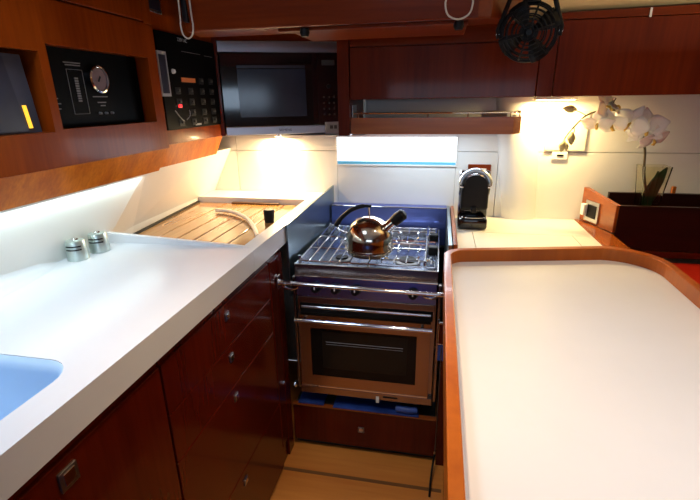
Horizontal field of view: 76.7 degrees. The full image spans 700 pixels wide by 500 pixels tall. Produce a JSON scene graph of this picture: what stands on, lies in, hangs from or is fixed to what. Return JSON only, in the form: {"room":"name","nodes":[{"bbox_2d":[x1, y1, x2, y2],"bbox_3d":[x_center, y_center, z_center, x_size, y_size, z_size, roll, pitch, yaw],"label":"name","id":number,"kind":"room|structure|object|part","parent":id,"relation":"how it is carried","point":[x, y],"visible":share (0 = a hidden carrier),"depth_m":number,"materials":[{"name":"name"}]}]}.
{"room":"ship interior","nodes":[
{"label":"ship interior","id":0,"kind":"room"},
{"bbox_2d":[0,148,230,275],"bbox_3d":[-1.139,0.249,0.700,0.428,1.950,4.500,3,19,11],"label":"wall","id":1,"kind":"structure","parent":0,"point":[32,235],"depth_m":1.40,"materials":[{"name":"white paint"}]},
{"bbox_2d":[0,0,168,212],"bbox_3d":[-1.022,-0.274,0.421,0.291,0.762,2.362,3,19,11],"label":"upper cabinet","id":2,"kind":"object","parent":1,"relation":"attached to","point":[55,161],"depth_m":1.17,"materials":[{"name":"brown wood"}]},
{"bbox_2d":[0,53,41,135],"bbox_3d":[-0.825,-0.316,0.893,0.025,0.178,0.420,3,19,11],"label":"display","id":3,"kind":"object","parent":2,"relation":"in","point":[18,114],"visible":1,"depth_m":1.04,"materials":[{"name":"black plastic"}]},
{"bbox_3d":[-0.843,-0.061,0.963,0.006,0.004,1.300,3,19,11],"label":"left lamp strip","id":4,"kind":"part","parent":2,"relation":"part of","materials":[{"name":"white plastic"}]},
{"bbox_2d":[46,46,144,127],"bbox_3d":[-0.740,-0.470,1.292,0.022,0.202,0.399,3,19,11],"label":"control panel","id":5,"kind":"object","parent":2,"relation":"in","point":[92,88],"visible":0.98,"depth_m":1.28,"materials":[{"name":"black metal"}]},
{"bbox_3d":[-0.754,-0.439,1.228,0.001,0.117,0.057,3,19,11],"label":"print frame","id":6,"kind":"part","parent":5,"relation":"part of","materials":[{"name":"black plastic"}]},
{"bbox_3d":[-0.779,-0.684,0.853,0.018,0.273,1.113,3,19,11],"label":"door","id":7,"kind":"part","parent":2,"relation":"part of","materials":[{"name":"brown wood"}]},
{"bbox_2d":[150,0,221,167],"bbox_3d":[-0.752,-0.729,1.742,0.280,0.742,0.472,3,19,11],"label":"upper cabinet","id":8,"kind":"object","parent":1,"relation":"attached to","point":[187,144],"depth_m":1.72,"materials":[{"name":"brown wood"}]},
{"bbox_2d":[148,0,161,14],"bbox_3d":[-0.667,-0.844,1.487,0.010,0.082,0.090,3,19,11],"label":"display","id":9,"kind":"object","parent":8,"relation":"attached to","point":[154,5],"visible":0.6,"depth_m":1.50,"materials":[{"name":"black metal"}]},
{"bbox_3d":[-0.623,-0.657,1.744,0.019,0.334,0.435,3,19,11],"label":"switch panel","id":10,"kind":"part","parent":8,"relation":"part of","materials":[{"name":"black plastic"}]},
{"bbox_2d":[270,360,443,499],"bbox_3d":[0.433,1.355,0.484,3.200,0.050,4.000,3,19,11],"label":"floor","id":11,"kind":"structure","parent":0,"point":[414,470],"depth_m":1.77,"materials":[{"name":"brown wood"}]},
{"bbox_2d":[7,363,181,499],"bbox_3d":[-0.775,0.870,0.464,0.509,0.916,1.406,3,19,11],"label":"base cabinet","id":12,"kind":"object","parent":11,"relation":"on","point":[126,452],"visible":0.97,"depth_m":0.83,"materials":[{"name":"brown wood"}]},
{"bbox_2d":[0,190,322,499],"bbox_3d":[-0.683,0.189,0.960,0.592,0.237,2.798,3,19,11],"label":"countertop","id":13,"kind":"structure","parent":12,"relation":"on","point":[75,336],"depth_m":0.95,"materials":[{"name":"white stone"}]},
{"bbox_2d":[0,354,62,419],"bbox_3d":[-0.721,0.362,0.572,0.381,0.160,0.596,3,19,11],"label":"sink basin","id":14,"kind":"object","parent":13,"relation":"in","point":[24,378],"depth_m":0.81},
{"bbox_2d":[65,237,89,261],"bbox_3d":[-0.803,-0.005,1.299,0.058,0.064,0.058,3,19,11],"label":"shaker","id":15,"kind":"object","parent":13,"relation":"on","point":[77,250],"visible":1,"depth_m":1.28,"materials":[{"name":"metal"}]},
{"bbox_2d":[87,230,110,253],"bbox_3d":[-0.779,-0.028,1.368,0.058,0.064,0.058,3,19,11],"label":"shaker","id":16,"kind":"object","parent":13,"relation":"on","point":[98,241],"visible":1,"depth_m":1.35,"materials":[{"name":"metal"}]},
{"bbox_2d":[133,201,297,244],"bbox_3d":[-0.540,-0.107,1.776,0.536,0.022,0.697,3,19,11],"label":"board","id":17,"kind":"object","parent":13,"relation":"on","point":[199,221],"visible":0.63,"depth_m":1.77,"materials":[{"name":"brown wood"}]},
{"bbox_2d":[215,208,273,236],"bbox_3d":[-0.397,-0.139,1.776,0.156,0.052,0.483,-13,22,-31],"label":"tap","id":18,"kind":"object","parent":17,"relation":"on","point":[268,213],"visible":0.96,"depth_m":1.75,"materials":[{"name":"white plastic"}]},
{"bbox_2d":[155,261,283,499],"bbox_3d":[-0.578,0.545,1.411,0.509,0.916,0.626,3,19,11],"label":"base cabinet","id":19,"kind":"object","parent":11,"relation":"on","point":[219,382],"visible":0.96,"depth_m":1.26,"materials":[{"name":"brown wood"}]},
{"bbox_3d":[-0.351,0.133,1.222,0.010,0.021,0.624,3,19,11],"label":"rail","id":20,"kind":"part","parent":19,"relation":"part of","materials":[{"name":"brown wood"}]},
{"bbox_3d":[-0.347,0.206,1.247,0.016,0.128,0.624,3,19,11],"label":"drawer","id":21,"kind":"part","parent":19,"relation":"part of","materials":[{"name":"brown wood"}]},
{"bbox_3d":[-0.345,0.331,1.289,0.016,0.131,0.624,3,19,11],"label":"drawer","id":22,"kind":"part","parent":19,"relation":"part of","materials":[{"name":"brown wood"}]},
{"bbox_3d":[-0.342,0.542,1.361,0.016,0.312,0.624,3,19,11],"label":"drawer","id":23,"kind":"part","parent":19,"relation":"part of","materials":[{"name":"brown wood"}]},
{"bbox_3d":[-0.337,0.835,1.461,0.016,0.302,0.624,3,19,11],"label":"drawer","id":24,"kind":"part","parent":19,"relation":"part of","materials":[{"name":"brown wood"}]},
{"bbox_2d":[266,249,293,462],"bbox_3d":[-0.507,0.423,1.765,0.504,0.916,0.130,3,19,11],"label":"base cabinet","id":25,"kind":"object","parent":11,"relation":"on","point":[274,262],"visible":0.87,"depth_m":1.70,"materials":[{"name":"brown wood"}]},
{"bbox_3d":[-0.259,0.435,1.755,0.009,0.893,0.057,3,19,11],"label":"post","id":26,"kind":"part","parent":25,"relation":"part of","materials":[{"name":"brown wood"}]},
{"bbox_2d":[276,274,442,299],"bbox_3d":[0.028,0.132,1.554,0.596,0.052,0.028,3,19,11],"label":"bar","id":27,"kind":"object","parent":25,"relation":"attached to","point":[279,283],"visible":0.97,"depth_m":1.55,"materials":[{"name":"silver metal"}]},
{"bbox_3d":[-0.261,0.116,1.609,0.008,0.050,0.028,3,19,11],"label":"wall plate","id":28,"kind":"part","parent":27,"relation":"part of","materials":[{"name":"silver metal"}]},
{"bbox_2d":[283,466,440,492],"bbox_3d":[0.039,0.905,1.744,0.630,0.002,0.015,3,19,11],"label":"trim","id":29,"kind":"structure","parent":11,"relation":"on","point":[284,468],"depth_m":1.74,"materials":[{"name":"brown wood"}]},
{"bbox_2d":[293,353,435,457],"bbox_3d":[0.101,0.679,2.070,0.592,0.216,0.514,3,19,11],"label":"drawer","id":30,"kind":"object","parent":11,"relation":"on","point":[327,424],"visible":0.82,"depth_m":1.83,"materials":[{"name":"brown wood"}]},
{"bbox_2d":[298,391,418,417],"bbox_3d":[0.039,0.631,1.863,0.500,0.008,0.130,3,19,11],"label":"plastic sheet","id":31,"kind":"object","parent":30,"relation":"on","point":[343,402],"visible":0.57,"depth_m":1.84,"materials":[{"name":"blue plastic"}]},
{"bbox_2d":[395,405,416,413],"bbox_3d":[0.227,0.641,1.775,0.088,0.032,0.036,3,19,11],"label":"tube","id":32,"kind":"object","parent":31,"relation":"on","point":[399,408],"visible":1,"depth_m":1.76,"materials":[{"name":"plastic"}]},
{"bbox_3d":[0.054,0.742,1.839,0.592,0.178,0.016,3,19,11],"label":"drawer","id":33,"kind":"part","parent":30,"relation":"part of","materials":[{"name":"brown wood"}]},
{"bbox_2d":[435,262,443,465],"bbox_3d":[0.420,0.449,1.983,0.032,0.699,0.625,3,19,11],"label":"side cheek","id":34,"kind":"object","parent":11,"relation":"on","point":[439,457],"visible":0.29,"depth_m":1.77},
{"bbox_2d":[437,322,442,360],"bbox_3d":[0.335,0.337,1.616,0.032,0.160,0.016,3,19,11],"label":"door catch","id":35,"kind":"structure","parent":34,"relation":"attached to","point":[440,324],"depth_m":1.61,"materials":[{"name":"silver metal"}]},
{"bbox_3d":[0.335,0.303,1.606,0.032,0.090,0.012,3,19,11],"label":"frame","id":36,"kind":"part","parent":35,"relation":"part of","materials":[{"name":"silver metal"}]},
{"bbox_2d":[443,246,699,499],"bbox_3d":[0.482,0.757,0.717,0.686,0.931,2.134,3,19,11],"label":"table","id":37,"kind":"object","parent":11,"relation":"on","point":[570,372],"visible":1,"depth_m":0.88,"materials":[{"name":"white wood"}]},
{"bbox_2d":[672,263,699,283],"bbox_3d":[1.612,0.584,1.384,1.100,0.795,0.918,3,19,11],"label":"settee","id":38,"kind":"object","parent":11,"relation":"on","point":[692,270],"visible":0.02,"depth_m":1.66,"materials":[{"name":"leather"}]},
{"bbox_3d":[0.754,0.395,1.970,0.620,0.799,0.485,3,19,11],"label":"cabinet","id":39,"kind":"object","parent":11,"relation":"on","visible":0},
{"bbox_2d":[450,206,629,248],"bbox_3d":[0.730,0.014,1.790,0.634,0.237,0.601,3,19,11],"label":"countertop","id":40,"kind":"structure","parent":39,"relation":"on","point":[500,232],"depth_m":1.78,"materials":[{"name":"white laminate"}]},
{"bbox_2d":[457,168,492,229],"bbox_3d":[0.530,-0.233,1.904,0.137,0.257,0.194,3,19,11],"label":"coffee machine","id":41,"kind":"object","parent":40,"relation":"on","point":[475,184],"visible":1,"depth_m":1.83,"materials":[{"name":"black plastic"}]},
{"bbox_3d":[0.516,-0.169,1.845,0.024,0.025,0.030,3,19,11],"label":"coffee spout","id":42,"kind":"part","parent":41,"relation":"part of","materials":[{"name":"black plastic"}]},
{"bbox_3d":[0.517,-0.300,1.815,0.137,0.074,0.033,3,19,11],"label":"lever","id":43,"kind":"part","parent":41,"relation":"part of","materials":[{"name":"silver metal"}]},
{"bbox_3d":[0.520,-0.315,1.831,0.096,0.030,0.096,3,19,11],"label":"lid","id":44,"kind":"part","parent":41,"relation":"part of","materials":[{"name":"silver metal"}]},
{"bbox_3d":[0.669,0.000,1.660,0.385,0.030,0.321,3,19,11],"label":"fridge lid","id":45,"kind":"part","parent":40,"relation":"part of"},
{"bbox_2d":[215,94,699,364],"bbox_3d":[0.750,-0.323,2.293,3.420,1.950,0.550,3,19,11],"label":"wall","id":46,"kind":"structure","parent":0,"point":[306,162],"depth_m":2.00,"materials":[{"name":"white paint"}]},
{"bbox_2d":[211,33,336,135],"bbox_3d":[-0.350,-0.816,2.179,0.594,0.451,0.338,-5,19,-11],"label":"surround","id":47,"kind":"object","parent":46,"relation":"attached to","point":[274,37],"visible":0.39,"depth_m":1.96,"materials":[{"name":"brown wood"}]},
{"bbox_3d":[-0.354,-1.006,2.115,0.594,0.048,0.336,-5,19,-11],"label":"rail","id":48,"kind":"part","parent":47,"relation":"part of","materials":[{"name":"brown wood"}]},
{"bbox_2d":[216,41,337,135],"bbox_3d":[-0.344,-0.790,2.181,0.544,0.401,0.352,-5,19,-11],"label":"microwave","id":49,"kind":"object","parent":47,"relation":"in","point":[269,87],"visible":0.97,"depth_m":2.02,"materials":[{"name":"black plastic"}]},
{"bbox_3d":[-0.364,-0.732,2.026,0.428,0.316,0.024,-5,19,-11],"label":"door","id":50,"kind":"part","parent":49,"relation":"part of","materials":[{"name":"black glass"}]},
{"bbox_3d":[-0.354,-0.823,1.984,0.304,0.012,0.001,-5,19,-11],"label":"window trim","id":51,"kind":"part","parent":49,"relation":"part of","materials":[{"name":"black plastic"}]},
{"bbox_3d":[-0.307,-0.570,2.098,0.539,0.037,0.020,-5,19,-11],"label":"trim","id":52,"kind":"part","parent":49,"relation":"part of","materials":[{"name":"silver metal"}]},
{"bbox_3d":[-0.315,-0.910,1.981,0.544,0.046,0.020,-5,19,-11],"label":"trim","id":53,"kind":"part","parent":49,"relation":"part of","materials":[{"name":"silver metal"}]},
{"bbox_3d":[-0.100,-0.754,2.078,0.108,0.316,0.022,-5,19,-11],"label":"control panel","id":54,"kind":"part","parent":49,"relation":"part of","materials":[{"name":"black plastic"}]},
{"bbox_2d":[325,121,338,133],"bbox_3d":[-0.081,-0.586,2.116,0.076,0.056,0.016,-5,19,-11],"label":"power outlet","id":55,"kind":"object","parent":49,"relation":"attached to","point":[330,127],"visible":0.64,"depth_m":2.11,"materials":[{"name":"grey plastic"}]},
{"bbox_2d":[285,185,451,343],"bbox_3d":[0.121,0.172,1.968,0.603,0.802,0.606,3,19,11],"label":"liner","id":56,"kind":"object","parent":46,"relation":"attached to","point":[309,224],"visible":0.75,"depth_m":2.06,"materials":[{"name":"blue metal"}]},
{"bbox_3d":[-0.157,-0.069,1.944,0.007,0.322,0.608,4,19,14],"label":"panel","id":57,"kind":"part","parent":56,"relation":"part of","materials":[{"name":"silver metal"}]},
{"bbox_2d":[292,222,441,405],"bbox_3d":[0.092,0.242,1.908,0.575,0.604,0.590,3,19,11],"label":"stove","id":58,"kind":"object","parent":56,"relation":"in","point":[378,346],"visible":0.84,"depth_m":1.68,"materials":[{"name":"silver metal"}]},
{"bbox_3d":[-0.209,0.331,1.752,0.009,0.490,0.020,3,19,11],"label":"arm","id":59,"kind":"part","parent":58,"relation":"part of","materials":[{"name":"black metal"}]},
{"bbox_3d":[-0.129,0.142,1.645,0.042,0.042,0.029,3,19,11],"label":"knob","id":60,"kind":"part","parent":58,"relation":"part of","materials":[{"name":"black plastic"}]},
{"bbox_3d":[-0.054,0.146,1.630,0.042,0.042,0.029,3,19,11],"label":"knob","id":61,"kind":"part","parent":58,"relation":"part of","materials":[{"name":"black plastic"}]},
{"bbox_3d":[-0.032,0.036,1.765,0.075,0.011,0.075,3,19,11],"label":"burner","id":62,"kind":"part","parent":58,"relation":"part of","materials":[{"name":"grey metal"}]},
{"bbox_3d":[0.019,0.150,1.616,0.042,0.042,0.029,3,19,11],"label":"knob","id":63,"kind":"part","parent":58,"relation":"part of","materials":[{"name":"black plastic"}]},
{"bbox_3d":[0.044,0.273,1.635,0.512,0.017,0.044,3,19,11],"label":"handle","id":64,"kind":"part","parent":58,"relation":"part of","materials":[{"name":"silver metal"}]},
{"bbox_3d":[0.049,0.408,1.707,0.408,0.211,0.004,3,19,11],"label":"door glass","id":65,"kind":"part","parent":58,"relation":"part of","materials":[{"name":"black glass"}]},
{"bbox_3d":[0.051,0.407,1.712,0.502,0.320,0.022,3,19,11],"label":"oven door","id":66,"kind":"part","parent":58,"relation":"part of","materials":[{"name":"silver metal"}]},
{"bbox_3d":[0.053,0.145,1.628,0.524,0.082,0.013,3,19,11],"label":"control panel","id":67,"kind":"part","parent":58,"relation":"part of","materials":[{"name":"blue metal"}]},
{"bbox_2d":[294,226,438,282],"bbox_3d":[0.103,-0.001,1.849,0.528,0.046,0.540,3,19,11],"label":"cooktop","id":68,"kind":"object","parent":58,"relation":"in","point":[327,259],"depth_m":1.68,"materials":[{"name":"silver metal"}]},
{"bbox_2d":[334,204,406,259],"bbox_3d":[0.078,-0.075,1.668,0.199,0.195,0.219,-14,23,-33],"label":"kettle","id":69,"kind":"object","parent":58,"relation":"on","point":[368,237],"visible":1,"depth_m":1.63,"materials":[{"name":"metal"}]},
{"bbox_3d":[0.009,-0.130,1.673,0.144,0.092,0.019,1,19,6],"label":"handle","id":70,"kind":"part","parent":69,"relation":"part of","materials":[{"name":"black plastic"}]},
{"bbox_3d":[0.146,-0.089,1.649,0.074,0.074,0.044,6,20,20],"label":"spout","id":71,"kind":"part","parent":69,"relation":"part of","materials":[{"name":"silver metal"}]},
{"bbox_3d":[0.226,0.045,1.725,0.100,0.011,0.100,3,19,11],"label":"burner","id":72,"kind":"part","parent":58,"relation":"part of","materials":[{"name":"grey metal"}]},
{"bbox_3d":[0.259,-0.035,1.960,0.075,0.011,0.075,3,19,11],"label":"burner","id":73,"kind":"part","parent":58,"relation":"part of","materials":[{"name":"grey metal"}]},
{"bbox_3d":[0.224,0.160,1.577,0.042,0.042,0.029,3,19,11],"label":"knob","id":74,"kind":"part","parent":58,"relation":"part of","materials":[{"name":"black plastic"}]},
{"bbox_3d":[0.324,0.002,1.722,0.038,0.036,0.036,3,19,11],"label":"clamp knob","id":75,"kind":"part","parent":58,"relation":"part of","materials":[{"name":"black plastic"}]},
{"bbox_3d":[0.357,-0.052,1.880,0.038,0.036,0.036,3,19,11],"label":"clamp knob","id":76,"kind":"part","parent":58,"relation":"part of","materials":[{"name":"black plastic"}]},
{"bbox_2d":[428,347,441,496],"bbox_3d":[0.312,0.640,1.633,0.013,0.563,0.144,5,20,17],"label":"hanging cord","id":77,"kind":"object","parent":58,"relation":"hanging from","point":[434,452],"visible":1,"depth_m":1.70,"materials":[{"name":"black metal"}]},
{"bbox_3d":[0.325,0.357,1.650,0.011,0.490,0.020,3,19,11],"label":"arm","id":78,"kind":"part","parent":58,"relation":"part of","materials":[{"name":"silver metal"}]},
{"bbox_3d":[0.182,0.228,2.223,0.545,0.530,0.010,3,19,11],"label":"panel","id":79,"kind":"part","parent":56,"relation":"part of","materials":[{"name":"metal"}]},
{"bbox_3d":[0.409,-0.001,1.853,0.012,0.235,0.597,3,19,11],"label":"panel","id":80,"kind":"part","parent":56,"relation":"part of","materials":[{"name":"silver metal"}]},
{"bbox_2d":[336,136,457,166],"bbox_3d":[0.212,-0.463,2.064,0.563,0.136,0.024,3,19,11],"label":"window","id":81,"kind":"structure","parent":46,"relation":"in","point":[434,151],"depth_m":2.07,"materials":[{"name":"white glass"}]},
{"bbox_2d":[351,104,523,133],"bbox_3d":[0.361,-0.550,1.835,0.670,0.113,0.295,3,19,11],"label":"shelf","id":82,"kind":"object","parent":46,"relation":"attached to","point":[401,125],"visible":1,"depth_m":1.71,"materials":[{"name":"brown wood"}]},
{"bbox_3d":[0.353,-0.550,1.787,0.650,0.019,0.197,3,19,11],"label":"rail","id":83,"kind":"part","parent":82,"relation":"part of","materials":[{"name":"silver metal"}]},
{"bbox_2d":[481,111,506,116],"bbox_3d":[0.576,-0.524,1.775,0.101,0.068,0.070,3,19,11],"label":"roll","id":84,"kind":"object","parent":82,"relation":"on","point":[482,114],"visible":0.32,"depth_m":1.74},
{"bbox_2d":[350,20,558,99],"bbox_3d":[0.389,-0.735,1.757,0.735,0.249,0.311,3,19,11],"label":"upper cabinet","id":85,"kind":"object","parent":46,"relation":"attached to","point":[472,64],"visible":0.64,"depth_m":1.62,"materials":[{"name":"brown wood"}]},
{"bbox_2d":[337,40,363,135],"bbox_3d":[0.006,-0.695,1.864,0.046,0.387,0.336,3,19,11],"label":"panel","id":86,"kind":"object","parent":85,"relation":"attached to","point":[345,103],"depth_m":1.72,"materials":[{"name":"brown wood"}]},
{"bbox_3d":[0.334,-0.659,1.635,0.678,0.185,0.016,3,19,11],"label":"door","id":87,"kind":"part","parent":85,"relation":"part of","materials":[{"name":"brown wood"}]},
{"bbox_3d":[0.334,-0.778,1.596,0.680,0.062,0.012,3,19,11],"label":"rail","id":88,"kind":"part","parent":85,"relation":"part of","materials":[{"name":"brown wood"}]},
{"bbox_2d":[468,164,490,171],"bbox_3d":[0.588,-0.346,2.015,0.100,0.088,0.012,3,19,11],"label":"wall socket","id":89,"kind":"object","parent":46,"relation":"attached to","point":[482,166],"visible":0.27,"depth_m":2.00,"materials":[{"name":"brown plastic"}]},
{"bbox_2d":[496,97,540,219],"bbox_3d":[0.734,-0.410,1.945,0.223,0.560,0.045,3,19,11],"label":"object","id":90,"kind":"structure","parent":46,"relation":"attached to","point":[517,153],"depth_m":1.94,"materials":[{"name":"white paint"}]},
{"bbox_2d":[551,152,567,159],"bbox_3d":[0.913,-0.411,1.926,0.064,0.034,0.010,3,19,11],"label":"light switch","id":91,"kind":"object","parent":46,"relation":"attached to","point":[555,155],"visible":0.99,"depth_m":1.92,"materials":[{"name":"white plastic"}]},
{"bbox_2d":[544,111,590,150],"bbox_3d":[0.928,-0.508,1.890,0.162,0.164,0.010,3,19,11],"label":"access panel","id":92,"kind":"object","parent":46,"relation":"attached to","point":[560,123],"visible":0.96,"depth_m":1.89,"materials":[{"name":"white plastic"}]},
{"bbox_2d":[551,4,699,96],"bbox_3d":[1.494,-0.698,1.539,1.514,0.287,0.311,3,19,11],"label":"upper cabinet","id":93,"kind":"object","parent":46,"relation":"attached to","point":[616,52],"visible":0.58,"depth_m":1.50,"materials":[{"name":"brown wood"}]},
{"bbox_2d":[534,96,577,100],"bbox_3d":[0.830,-0.611,1.783,0.160,0.014,0.040,3,19,11],"label":"lamp","id":94,"kind":"object","parent":93,"relation":"attached to","point":[565,97],"visible":0.94,"depth_m":1.77,"materials":[{"name":"white plastic"}]},
{"bbox_3d":[1.464,-0.768,1.363,1.514,0.040,0.014,3,19,11],"label":"rail","id":95,"kind":"part","parent":93,"relation":"part of","materials":[{"name":"brown wood"}]},
{"bbox_2d":[579,187,699,259],"bbox_3d":[1.634,-0.099,1.767,1.265,0.240,0.229,3,19,11],"label":"wooden box","id":96,"kind":"object","parent":46,"relation":"attached to","point":[670,229],"visible":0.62,"depth_m":1.76,"materials":[{"name":"brown wood"}]},
{"bbox_2d":[580,199,600,224],"bbox_3d":[1.028,-0.163,1.897,0.030,0.090,0.090,-3,19,-6],"label":"socket","id":97,"kind":"object","parent":96,"relation":"attached to","point":[590,209],"visible":1,"depth_m":1.90,"materials":[{"name":"white plastic"}]},
{"bbox_2d":[634,164,672,205],"bbox_3d":[1.224,-0.218,1.815,0.100,0.255,0.080,3,19,11],"label":"glass vase","id":98,"kind":"object","parent":96,"relation":"in","point":[651,179],"visible":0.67,"depth_m":1.77,"materials":[{"name":"clear glass"}]},
{"bbox_2d":[559,96,670,165],"bbox_3d":[1.050,-0.351,1.756,0.427,0.519,0.114,3,19,11],"label":"orchid","id":99,"kind":"object","parent":98,"relation":"in","point":[639,122],"visible":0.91,"depth_m":1.69,"materials":[{"name":"white plant"}]},
{"bbox_3d":[0.965,-0.507,1.720,0.122,0.077,0.067,13,23,36],"label":"flower","id":100,"kind":"part","parent":99,"relation":"part of","materials":[{"name":"white plant"}]},
{"bbox_3d":[1.046,-0.334,1.799,0.370,0.458,0.033,3,19,11],"label":"stem","id":101,"kind":"part","parent":99,"relation":"part of","materials":[{"name":"plant"}]},
{"bbox_3d":[0.989,-0.548,1.708,0.125,0.113,0.041,-9,21,-24],"label":"flower","id":102,"kind":"part","parent":99,"relation":"part of","materials":[{"name":"white plant"}]},
{"bbox_3d":[1.016,-0.549,1.703,0.069,0.053,0.084,3,19,11],"label":"flower","id":103,"kind":"part","parent":99,"relation":"part of","materials":[{"name":"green plant"}]},
{"bbox_3d":[1.019,-0.500,1.713,0.066,0.091,0.129,-12,22,-30],"label":"flower","id":104,"kind":"part","parent":99,"relation":"part of","materials":[{"name":"white plant"}]},
{"bbox_3d":[1.074,-0.484,1.691,0.029,0.131,0.143,-17,25,-40],"label":"flower","id":105,"kind":"part","parent":99,"relation":"part of","materials":[{"name":"white plant"}]},
{"bbox_3d":[1.137,-0.480,1.697,0.153,0.130,0.026,8,21,24],"label":"flower","id":106,"kind":"part","parent":99,"relation":"part of","materials":[{"name":"white plant"}]},
{"bbox_3d":[1.174,-0.439,1.712,0.119,0.092,0.057,-2,19,-2],"label":"flower","id":107,"kind":"part","parent":99,"relation":"part of","materials":[{"name":"white plant"}]},
{"bbox_2d":[670,186,676,193],"bbox_3d":[1.373,-0.255,1.875,0.015,0.030,0.015,3,19,11],"label":"peg","id":108,"kind":"object","parent":96,"relation":"on","point":[673,188],"visible":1,"depth_m":1.87,"materials":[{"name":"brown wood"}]},
{"bbox_3d":[0.329,-0.619,0.096,3.450,0.040,4.500,3,19,11],"label":"ceiling","id":109,"kind":"structure","parent":0,"visible":0},
{"bbox_2d":[185,0,529,40],"bbox_3d":[-0.034,-0.825,1.354,1.213,0.351,0.524,3,19,11],"label":"ceiling beam","id":110,"kind":"structure","parent":109,"relation":"attached to","point":[313,20],"depth_m":1.21,"materials":[{"name":"brown wood"}]},
{"bbox_2d":[180,0,189,22],"bbox_3d":[-0.469,-0.682,1.254,0.016,0.065,0.016,3,19,11],"label":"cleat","id":111,"kind":"object","parent":110,"relation":"attached to","point":[185,16],"visible":1,"depth_m":1.25,"materials":[{"name":"black plastic"}]},
{"bbox_2d":[178,0,193,38],"bbox_3d":[-0.462,-0.761,1.203,0.043,0.341,0.004,3,19,11],"label":"hanging cord","id":112,"kind":"object","parent":110,"relation":"hanging from","point":[190,37],"visible":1,"depth_m":1.24,"materials":[{"name":"white plastic"}]},
{"bbox_2d":[444,0,473,19],"bbox_3d":[0.262,-0.719,1.029,0.070,0.330,0.004,3,19,11],"label":"hanging cord","id":113,"kind":"object","parent":110,"relation":"hanging from","point":[470,11],"visible":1,"depth_m":1.08,"materials":[{"name":"white plastic"}]},
{"bbox_2d":[496,0,563,62],"bbox_3d":[0.494,-0.676,1.206,0.175,0.312,0.096,3,19,11],"label":"fan","id":114,"kind":"object","parent":110,"relation":"attached to","point":[552,18],"visible":1,"depth_m":1.21,"materials":[{"name":"black plastic"}]},
{"bbox_3d":[0.449,-0.574,1.238,0.066,0.053,0.027,7,20,21],"label":"blade","id":115,"kind":"part","parent":114,"relation":"part of","materials":[{"name":"black plastic"}]},
{"bbox_3d":[0.460,-0.640,1.202,0.053,0.065,0.030,3,19,11],"label":"blade","id":116,"kind":"part","parent":114,"relation":"part of","materials":[{"name":"black plastic"}]},
{"bbox_3d":[0.504,-0.612,1.247,0.052,0.053,0.054,6,20,19],"label":"motor","id":117,"kind":"part","parent":114,"relation":"part of","materials":[{"name":"black plastic"}]},
{"bbox_3d":[0.520,-0.555,1.227,0.060,0.069,0.015,-2,19,-4],"label":"blade","id":118,"kind":"part","parent":114,"relation":"part of","materials":[{"name":"black plastic"}]},
{"bbox_3d":[0.531,-0.620,1.185,0.069,0.057,0.019,8,21,24],"label":"blade","id":119,"kind":"part","parent":114,"relation":"part of","materials":[{"name":"black plastic"}]},
{"bbox_2d":[529,0,699,20],"bbox_3d":[1.255,-0.797,1.108,1.930,0.262,0.750,3,19,11],"label":"trim","id":120,"kind":"structure","parent":109,"relation":"attached to","point":[565,5],"depth_m":1.47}
]}

